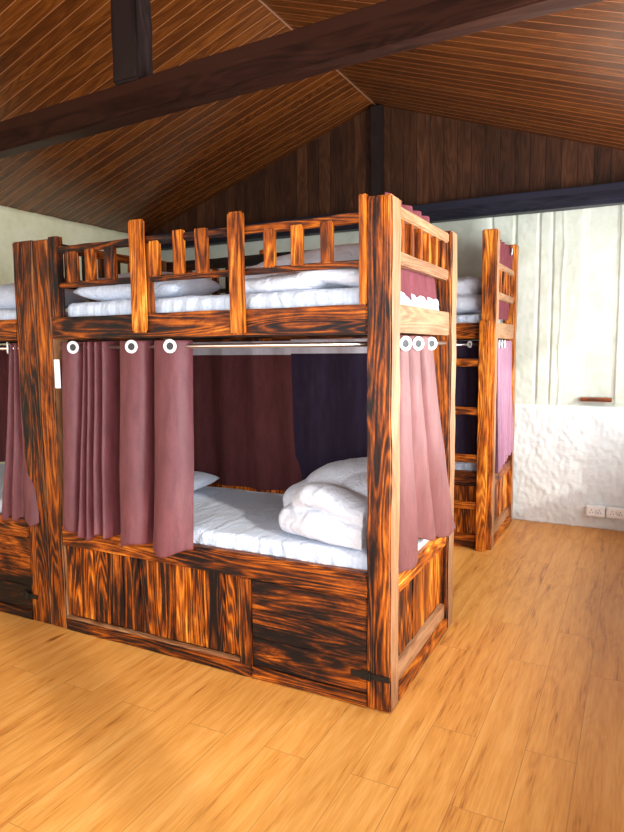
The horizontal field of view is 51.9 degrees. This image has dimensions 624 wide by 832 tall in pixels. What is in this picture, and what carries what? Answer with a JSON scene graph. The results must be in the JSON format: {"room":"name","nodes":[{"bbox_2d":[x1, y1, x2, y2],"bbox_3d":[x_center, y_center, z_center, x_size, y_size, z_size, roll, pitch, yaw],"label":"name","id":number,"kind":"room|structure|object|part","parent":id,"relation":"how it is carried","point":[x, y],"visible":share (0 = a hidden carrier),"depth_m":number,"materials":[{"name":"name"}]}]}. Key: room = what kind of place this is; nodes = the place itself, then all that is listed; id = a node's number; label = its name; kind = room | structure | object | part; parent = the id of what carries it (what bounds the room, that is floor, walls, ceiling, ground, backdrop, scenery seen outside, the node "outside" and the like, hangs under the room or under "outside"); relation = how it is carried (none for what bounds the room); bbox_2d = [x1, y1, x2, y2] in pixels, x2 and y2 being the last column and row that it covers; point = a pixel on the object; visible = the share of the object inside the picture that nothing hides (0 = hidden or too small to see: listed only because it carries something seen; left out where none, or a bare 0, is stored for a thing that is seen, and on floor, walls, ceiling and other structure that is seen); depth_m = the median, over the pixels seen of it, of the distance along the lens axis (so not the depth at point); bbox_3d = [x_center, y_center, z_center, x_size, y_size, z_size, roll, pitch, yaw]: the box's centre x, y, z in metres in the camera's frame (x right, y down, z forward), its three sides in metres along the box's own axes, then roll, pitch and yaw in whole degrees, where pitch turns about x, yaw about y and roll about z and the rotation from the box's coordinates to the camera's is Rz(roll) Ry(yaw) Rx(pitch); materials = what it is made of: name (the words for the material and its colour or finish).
{"room":"dormitory","nodes":[
{"label":"dormitory","id":0,"kind":"room"},
{"bbox_2d":[0,206,128,463],"bbox_3d":[-3.679,-0.320,4.703,0.149,2.994,7.366,3,7,27],"label":"wall","id":1,"kind":"structure","parent":0,"point":[16,225],"depth_m":6.34,"materials":[{"name":"paint"}]},
{"bbox_2d":[111,0,152,84],"bbox_3d":[-0.927,-2.180,3.268,0.182,0.945,0.136,3,7,27],"label":"beam","id":2,"kind":"structure","parent":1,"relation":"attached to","point":[131,22],"depth_m":3.24,"materials":[{"name":"brown wood"}]},
{"bbox_2d":[0,0,603,158],"bbox_3d":[-0.898,-1.627,3.314,6.137,0.171,0.118,3,7,31],"label":"beam","id":3,"kind":"structure","parent":1,"relation":"attached to","point":[388,27],"depth_m":2.82,"materials":[{"name":"brown wood"}]},
{"bbox_2d":[0,519,623,831],"bbox_3d":[-0.957,1.335,3.475,6.610,0.120,7.720,3,7,27],"label":"floor","id":4,"kind":"structure","parent":0,"point":[513,721],"depth_m":2.74,"materials":[{"name":"brown wood"}]},
{"bbox_2d":[0,240,151,624],"bbox_3d":[-2.317,0.036,4.668,2.254,2.243,1.089,3,7,27],"label":"bunk bed","id":5,"kind":"object","parent":4,"relation":"on","point":[25,560],"visible":0.43,"depth_m":3.76,"materials":[{"name":"brown wood"}]},
{"bbox_2d":[0,464,4,512],"bbox_3d":[-2.277,0.519,4.685,1.800,0.129,0.931,3,7,27],"label":"mattress","id":6,"kind":"object","parent":5,"relation":"on","point":[2,466],"visible":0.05,"depth_m":4.60,"materials":[{"name":"white fabric"}]},
{"bbox_2d":[0,345,8,461],"bbox_3d":[-2.078,-0.077,5.026,1.798,0.960,0.073,3,7,27],"label":"curtain","id":7,"kind":"object","parent":5,"relation":"hanging from","point":[4,357],"visible":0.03,"depth_m":5.27,"materials":[{"name":"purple fabric"}]},
{"bbox_3d":[-2.029,0.939,4.049,0.770,0.438,0.030,3,7,27],"label":"cabinet door","id":8,"kind":"part","parent":5,"relation":"part of","materials":[{"name":"brown wood"}]},
{"bbox_2d":[1,342,38,525],"bbox_3d":[-1.741,0.100,3.813,0.338,1.077,0.119,3,7,29],"label":"curtain","id":9,"kind":"object","parent":5,"relation":"hanging from","point":[19,499],"visible":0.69,"depth_m":3.82,"materials":[{"name":"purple fabric"}]},
{"bbox_3d":[-1.601,0.122,3.780,0.170,2.240,0.121,3,7,27],"label":"post","id":10,"kind":"part","parent":5,"relation":"part of","materials":[{"name":"brown wood"}]},
{"bbox_2d":[0,309,67,319],"bbox_3d":[-2.289,-0.642,4.562,1.800,0.144,0.932,3,7,27],"label":"mattress","id":11,"kind":"object","parent":5,"relation":"on","point":[5,314],"visible":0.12,"depth_m":3.81,"materials":[{"name":"white fabric"}]},
{"bbox_2d":[0,283,88,309],"bbox_3d":[-1.825,-0.765,4.137,0.621,0.200,0.438,3,7,27],"label":"pillow","id":12,"kind":"object","parent":11,"relation":"on","point":[7,291],"visible":0.21,"depth_m":3.98,"materials":[{"name":"white fabric"}]},
{"bbox_2d":[89,288,263,491],"bbox_3d":[-1.204,-0.240,6.873,2.126,2.300,0.977,3,7,27],"label":"bunk bed","id":13,"kind":"object","parent":4,"relation":"on","point":[221,290],"visible":0.03,"depth_m":6.14,"materials":[{"name":"brown wood"}]},
{"bbox_3d":[-1.403,0.641,6.557,1.891,0.398,0.027,3,7,27],"label":"panel","id":14,"kind":"part","parent":13,"relation":"part of","materials":[{"name":"brown wood"}]},
{"bbox_3d":[-0.506,-0.158,6.036,0.119,2.300,0.106,3,7,27],"label":"post","id":15,"kind":"part","parent":13,"relation":"part of","materials":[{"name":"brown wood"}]},
{"bbox_2d":[33,194,456,712],"bbox_3d":[-0.370,0.107,3.671,2.123,2.275,1.106,3,7,27],"label":"bunk bed","id":16,"kind":"object","parent":4,"relation":"on","point":[359,637],"visible":0.8,"depth_m":3.14,"materials":[{"name":"brown wood"}]},
{"bbox_3d":[-1.471,0.131,3.714,0.123,2.235,0.121,3,7,27],"label":"post","id":17,"kind":"part","parent":16,"relation":"part of","materials":[{"name":"brown wood"}]},
{"bbox_3d":[-1.412,-0.766,3.545,0.075,0.437,0.048,3,7,27],"label":"guard post","id":18,"kind":"part","parent":16,"relation":"part of","materials":[{"name":"brown wood"}]},
{"bbox_2d":[54,359,60,387],"bbox_3d":[-1.421,-0.235,3.576,0.042,0.160,0.004,3,7,27],"label":"paper tag","id":19,"kind":"object","parent":16,"relation":"attached to","point":[56,361],"visible":1,"depth_m":3.57,"materials":[{"name":"white paper"}]},
{"bbox_3d":[-1.284,-1.002,4.032,0.042,0.052,0.840,3,7,27],"label":"guard rail","id":20,"kind":"part","parent":16,"relation":"part of","materials":[{"name":"brown wood"}]},
{"bbox_2d":[61,339,193,557],"bbox_3d":[-0.976,0.138,3.473,0.918,1.095,0.368,3,7,27],"label":"curtain","id":21,"kind":"object","parent":16,"relation":"hanging from","point":[128,425],"visible":1,"depth_m":3.33,"materials":[{"name":"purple fabric"}]},
{"bbox_3d":[-0.879,-0.704,3.240,0.093,0.560,0.038,3,7,27],"label":"guard post","id":22,"kind":"part","parent":16,"relation":"part of","materials":[{"name":"brown wood"}]},
{"bbox_3d":[-0.833,-0.696,3.255,0.062,0.347,0.033,3,7,27],"label":"guard post","id":23,"kind":"part","parent":16,"relation":"part of","materials":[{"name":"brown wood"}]},
{"bbox_3d":[-0.886,0.976,3.476,1.205,0.423,0.025,3,7,27],"label":"panel","id":24,"kind":"part","parent":16,"relation":"part of","materials":[{"name":"brown wood"}]},
{"bbox_3d":[-1.039,0.039,4.561,0.123,2.230,0.120,3,7,27],"label":"post","id":25,"kind":"part","parent":16,"relation":"part of","materials":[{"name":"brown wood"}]},
{"bbox_3d":[-0.604,-0.874,3.120,1.887,0.042,0.039,3,7,27],"label":"guard rail","id":26,"kind":"part","parent":16,"relation":"part of","materials":[{"name":"brown wood"}]},
{"bbox_3d":[-0.602,-0.685,3.141,1.887,0.035,0.037,3,7,27],"label":"guard rail","id":27,"kind":"part","parent":16,"relation":"part of","materials":[{"name":"brown wood"}]},
{"bbox_3d":[-0.582,-0.350,3.209,1.927,0.022,0.022,3,7,27],"label":"curtain rod","id":28,"kind":"part","parent":16,"relation":"part of","materials":[{"name":"silver metal"}]},
{"bbox_3d":[-0.349,-0.659,2.973,0.085,0.560,0.038,3,7,27],"label":"guard post","id":29,"kind":"part","parent":16,"relation":"part of","materials":[{"name":"brown wood"}]},
{"bbox_3d":[-0.153,-0.989,4.000,1.887,0.068,0.038,3,7,27],"label":"guard rail","id":30,"kind":"part","parent":16,"relation":"part of","materials":[{"name":"brown wood"}]},
{"bbox_2d":[193,341,301,490],"bbox_3d":[-0.508,-0.008,4.236,1.017,0.960,0.056,3,7,28],"label":"curtain","id":31,"kind":"object","parent":16,"relation":"hanging from","point":[243,422],"visible":0.76,"depth_m":4.20,"materials":[{"name":"brown fabric"}]},
{"bbox_2d":[68,287,439,316],"bbox_3d":[-0.336,-0.565,3.572,1.892,0.163,0.932,3,7,27],"label":"mattress","id":32,"kind":"object","parent":16,"relation":"on","point":[335,296],"visible":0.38,"depth_m":3.12,"materials":[{"name":"white fabric"}]},
{"bbox_2d":[73,272,222,300],"bbox_3d":[-0.929,-0.729,3.650,0.721,0.183,0.438,2,7,25],"label":"pillow","id":33,"kind":"object","parent":32,"relation":"on","point":[177,288],"visible":0.4,"depth_m":3.50,"materials":[{"name":"white fabric"}]},
{"bbox_2d":[245,243,358,292],"bbox_3d":[-0.059,-0.766,3.398,1.059,0.304,0.876,3,7,27],"label":"duvet","id":34,"kind":"object","parent":32,"relation":"on","point":[338,278],"visible":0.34,"depth_m":3.01,"materials":[{"name":"white fabric"}]},
{"bbox_3d":[-0.018,1.028,3.031,0.606,0.438,0.029,3,7,27],"label":"cabinet door","id":35,"kind":"part","parent":16,"relation":"part of","materials":[{"name":"brown wood"}]},
{"bbox_2d":[194,486,428,569],"bbox_3d":[-0.331,0.605,3.700,1.967,0.128,0.931,3,7,27],"label":"mattress","id":36,"kind":"object","parent":16,"relation":"on","point":[230,518],"visible":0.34,"depth_m":3.31,"materials":[{"name":"white fabric"}]},
{"bbox_2d":[194,471,218,490],"bbox_3d":[-0.947,0.423,4.159,0.560,0.131,0.420,0,6,21],"label":"pillow","id":37,"kind":"object","parent":36,"relation":"on","point":[201,479],"visible":0.12,"depth_m":4.12,"materials":[{"name":"white fabric"}]},
{"bbox_2d":[279,457,367,550],"bbox_3d":[0.147,0.414,3.395,0.620,0.358,0.830,3,7,27],"label":"duvet","id":38,"kind":"object","parent":36,"relation":"on","point":[330,506],"visible":0.63,"depth_m":3.06,"materials":[{"name":"white fabric"}]},
{"bbox_2d":[291,338,366,480],"bbox_3d":[0.257,0.026,3.809,0.870,0.968,0.059,3,7,27],"label":"curtain","id":39,"kind":"object","parent":16,"relation":"hanging from","point":[329,384],"visible":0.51,"depth_m":3.88,"materials":[{"name":"fabric"}]},
{"bbox_3d":[0.220,-0.702,2.711,0.035,0.454,0.041,3,7,27],"label":"guard post","id":40,"kind":"part","parent":16,"relation":"part of","materials":[{"name":"brown wood"}]},
{"bbox_3d":[0.314,0.202,2.810,0.119,2.250,0.121,3,7,27],"label":"post","id":41,"kind":"part","parent":16,"relation":"part of","materials":[{"name":"brown wood"}]},
{"bbox_2d":[385,192,436,303],"bbox_3d":[0.484,-0.781,3.112,0.053,0.452,0.716,3,7,27],"label":"curtain","id":42,"kind":"object","parent":16,"relation":"hanging from","point":[417,284],"visible":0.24,"depth_m":3.17,"materials":[{"name":"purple fabric"}]},
{"bbox_3d":[0.547,0.943,3.312,0.020,0.345,0.838,3,7,27],"label":"panel","id":43,"kind":"part","parent":16,"relation":"part of","materials":[{"name":"brown wood"}]},
{"bbox_3d":[0.538,-0.727,3.131,0.043,0.057,0.840,3,7,27],"label":"guard rail","id":44,"kind":"part","parent":16,"relation":"part of","materials":[{"name":"brown wood"}]},
{"bbox_3d":[0.536,-0.922,3.111,0.042,0.052,0.840,3,7,27],"label":"guard rail","id":45,"kind":"part","parent":16,"relation":"part of","materials":[{"name":"brown wood"}]},
{"bbox_2d":[398,335,455,573],"bbox_3d":[0.598,0.150,3.252,0.093,1.100,0.923,3,7,28],"label":"curtain","id":46,"kind":"object","parent":16,"relation":"hanging from","point":[426,513],"visible":0.94,"depth_m":3.08,"materials":[{"name":"fabric"}]},
{"bbox_3d":[0.544,-0.361,3.169,0.022,0.022,0.880,3,7,27],"label":"curtain rod","id":47,"kind":"part","parent":16,"relation":"part of","materials":[{"name":"silver metal"}]},
{"bbox_3d":[0.746,0.108,3.656,0.119,2.250,0.121,3,7,27],"label":"post","id":48,"kind":"part","parent":16,"relation":"part of","materials":[{"name":"brown wood"}]},
{"bbox_2d":[259,228,518,551],"bbox_3d":[0.680,-0.259,5.874,2.126,2.516,1.038,3,7,27],"label":"bunk bed","id":49,"kind":"object","parent":4,"relation":"on","point":[483,497],"visible":0.32,"depth_m":5.09,"materials":[{"name":"brown wood"}]},
{"bbox_3d":[-0.397,-0.260,5.969,0.119,2.515,0.106,3,7,27],"label":"post","id":50,"kind":"part","parent":49,"relation":"part of","materials":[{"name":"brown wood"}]},
{"bbox_3d":[0.496,0.725,5.596,1.891,0.398,0.027,3,7,27],"label":"panel","id":51,"kind":"part","parent":49,"relation":"part of","materials":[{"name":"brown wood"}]},
{"bbox_2d":[455,461,476,470],"bbox_3d":[0.699,0.354,5.953,1.870,0.133,0.836,3,7,27],"label":"mattress","id":52,"kind":"object","parent":49,"relation":"on","point":[470,466],"visible":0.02,"depth_m":5.21,"materials":[{"name":"white fabric"}]},
{"bbox_2d":[455,341,478,454],"bbox_3d":[0.996,-0.142,5.310,0.781,0.951,0.092,3,7,29],"label":"curtain","id":53,"kind":"object","parent":49,"relation":"hanging from","point":[466,384],"visible":0.21,"depth_m":5.18,"materials":[{"name":"fabric"}]},
{"bbox_3d":[0.498,-0.602,5.484,1.934,0.022,0.022,3,7,27],"label":"curtain rod","id":54,"kind":"part","parent":49,"relation":"part of","materials":[{"name":"silver metal"}]},
{"bbox_2d":[456,314,500,322],"bbox_3d":[0.688,-0.809,5.829,1.870,0.153,0.837,3,7,27],"label":"mattress","id":55,"kind":"object","parent":49,"relation":"on","point":[471,318],"visible":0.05,"depth_m":5.09,"materials":[{"name":"white fabric"}]},
{"bbox_2d":[456,276,481,314],"bbox_3d":[1.208,-1.017,5.499,0.660,0.316,0.611,3,7,27],"label":"duvet","id":56,"kind":"object","parent":55,"relation":"on","point":[469,288],"visible":0.3,"depth_m":5.19,"materials":[{"name":"white fabric"}]},
{"bbox_3d":[1.392,-0.181,5.063,0.118,2.515,0.106,3,7,27],"label":"post","id":57,"kind":"part","parent":49,"relation":"part of","materials":[{"name":"brown wood"}]},
{"bbox_3d":[1.608,0.697,5.541,0.021,0.345,0.768,3,7,27],"label":"panel","id":58,"kind":"part","parent":49,"relation":"part of","materials":[{"name":"brown wood"}]},
{"bbox_2d":[495,340,512,473],"bbox_3d":[1.612,-0.101,5.404,0.070,1.076,0.647,3,7,27],"label":"curtain","id":59,"kind":"object","parent":49,"relation":"hanging from","point":[504,414],"visible":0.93,"depth_m":5.37,"materials":[{"name":"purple fabric"}]},
{"bbox_2d":[499,240,513,319],"bbox_3d":[1.583,-1.121,5.347,0.108,0.618,0.705,3,7,27],"label":"curtain","id":60,"kind":"object","parent":49,"relation":"hanging from","point":[506,253],"visible":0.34,"depth_m":5.43,"materials":[{"name":"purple fabric"}]},
{"bbox_3d":[1.598,-0.989,5.359,0.042,0.058,0.770,3,7,27],"label":"guard rail","id":61,"kind":"part","parent":49,"relation":"part of","materials":[{"name":"brown wood"}]},
{"bbox_3d":[1.596,-1.220,5.335,0.042,0.052,0.770,3,7,27],"label":"guard rail","id":62,"kind":"part","parent":49,"relation":"part of","materials":[{"name":"brown wood"}]},
{"bbox_3d":[1.786,-0.267,5.834,0.119,2.515,0.106,3,7,27],"label":"post","id":63,"kind":"part","parent":49,"relation":"part of","materials":[{"name":"brown wood"}]},
{"bbox_2d":[0,0,623,234],"bbox_3d":[-0.991,-2.155,3.105,6.548,1.155,7.720,3,7,27],"label":"ceiling","id":64,"kind":"structure","parent":0,"point":[155,171],"depth_m":4.88,"materials":[{"name":"brown wood"}]},
{"bbox_2d":[258,0,375,105],"bbox_3d":[-1.006,-2.668,3.056,0.012,0.014,7.320,3,7,27],"label":"trim","id":65,"kind":"structure","parent":64,"relation":"attached to","point":[265,5],"depth_m":4.71,"materials":[{"name":"brown wood"}]},
{"bbox_2d":[161,205,623,530],"bbox_3d":[0.702,-0.575,6.588,6.238,3.042,0.233,3,7,27],"label":"wall","id":66,"kind":"structure","parent":0,"point":[569,451],"depth_m":5.75,"materials":[{"name":"beige paint"}]},
{"bbox_2d":[145,181,623,249],"bbox_3d":[0.616,-1.927,6.287,6.120,0.172,0.138,3,7,27],"label":"ceiling beam","id":67,"kind":"structure","parent":66,"relation":"attached to","point":[607,194],"depth_m":5.68,"materials":[{"name":"black wood"}]},
{"bbox_2d":[148,105,623,234],"bbox_3d":[0.651,-2.487,6.320,6.210,1.130,0.060,3,7,27],"label":"wall","id":68,"kind":"structure","parent":66,"relation":"attached to","point":[428,159],"depth_m":6.14,"materials":[{"name":"brown wood"}]},
{"bbox_2d":[370,105,383,195],"bbox_3d":[0.637,-2.493,6.237,0.114,0.980,0.096,3,7,27],"label":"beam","id":69,"kind":"structure","parent":68,"relation":"attached to","point":[376,112],"depth_m":6.19,"materials":[{"name":"brown wood"}]},
{"bbox_2d":[586,504,604,517],"bbox_3d":[2.511,0.842,5.677,0.156,0.096,0.061,3,7,27],"label":"power socket","id":70,"kind":"object","parent":66,"relation":"attached to","point":[591,510],"visible":1,"depth_m":5.65,"materials":[{"name":"white plastic"}]},
{"bbox_2d":[580,397,611,401],"bbox_3d":[2.501,-0.145,5.643,0.253,0.036,0.098,3,7,27],"label":"wooden sill","id":71,"kind":"structure","parent":66,"relation":"attached to","point":[586,399],"depth_m":5.61,"materials":[{"name":"brown wood"}]},
{"bbox_2d":[606,506,623,519],"bbox_3d":[2.659,0.849,5.602,0.156,0.096,0.061,3,7,27],"label":"power socket","id":72,"kind":"object","parent":66,"relation":"attached to","point":[611,512],"visible":1,"depth_m":5.58,"materials":[{"name":"white plastic"}]}
]}

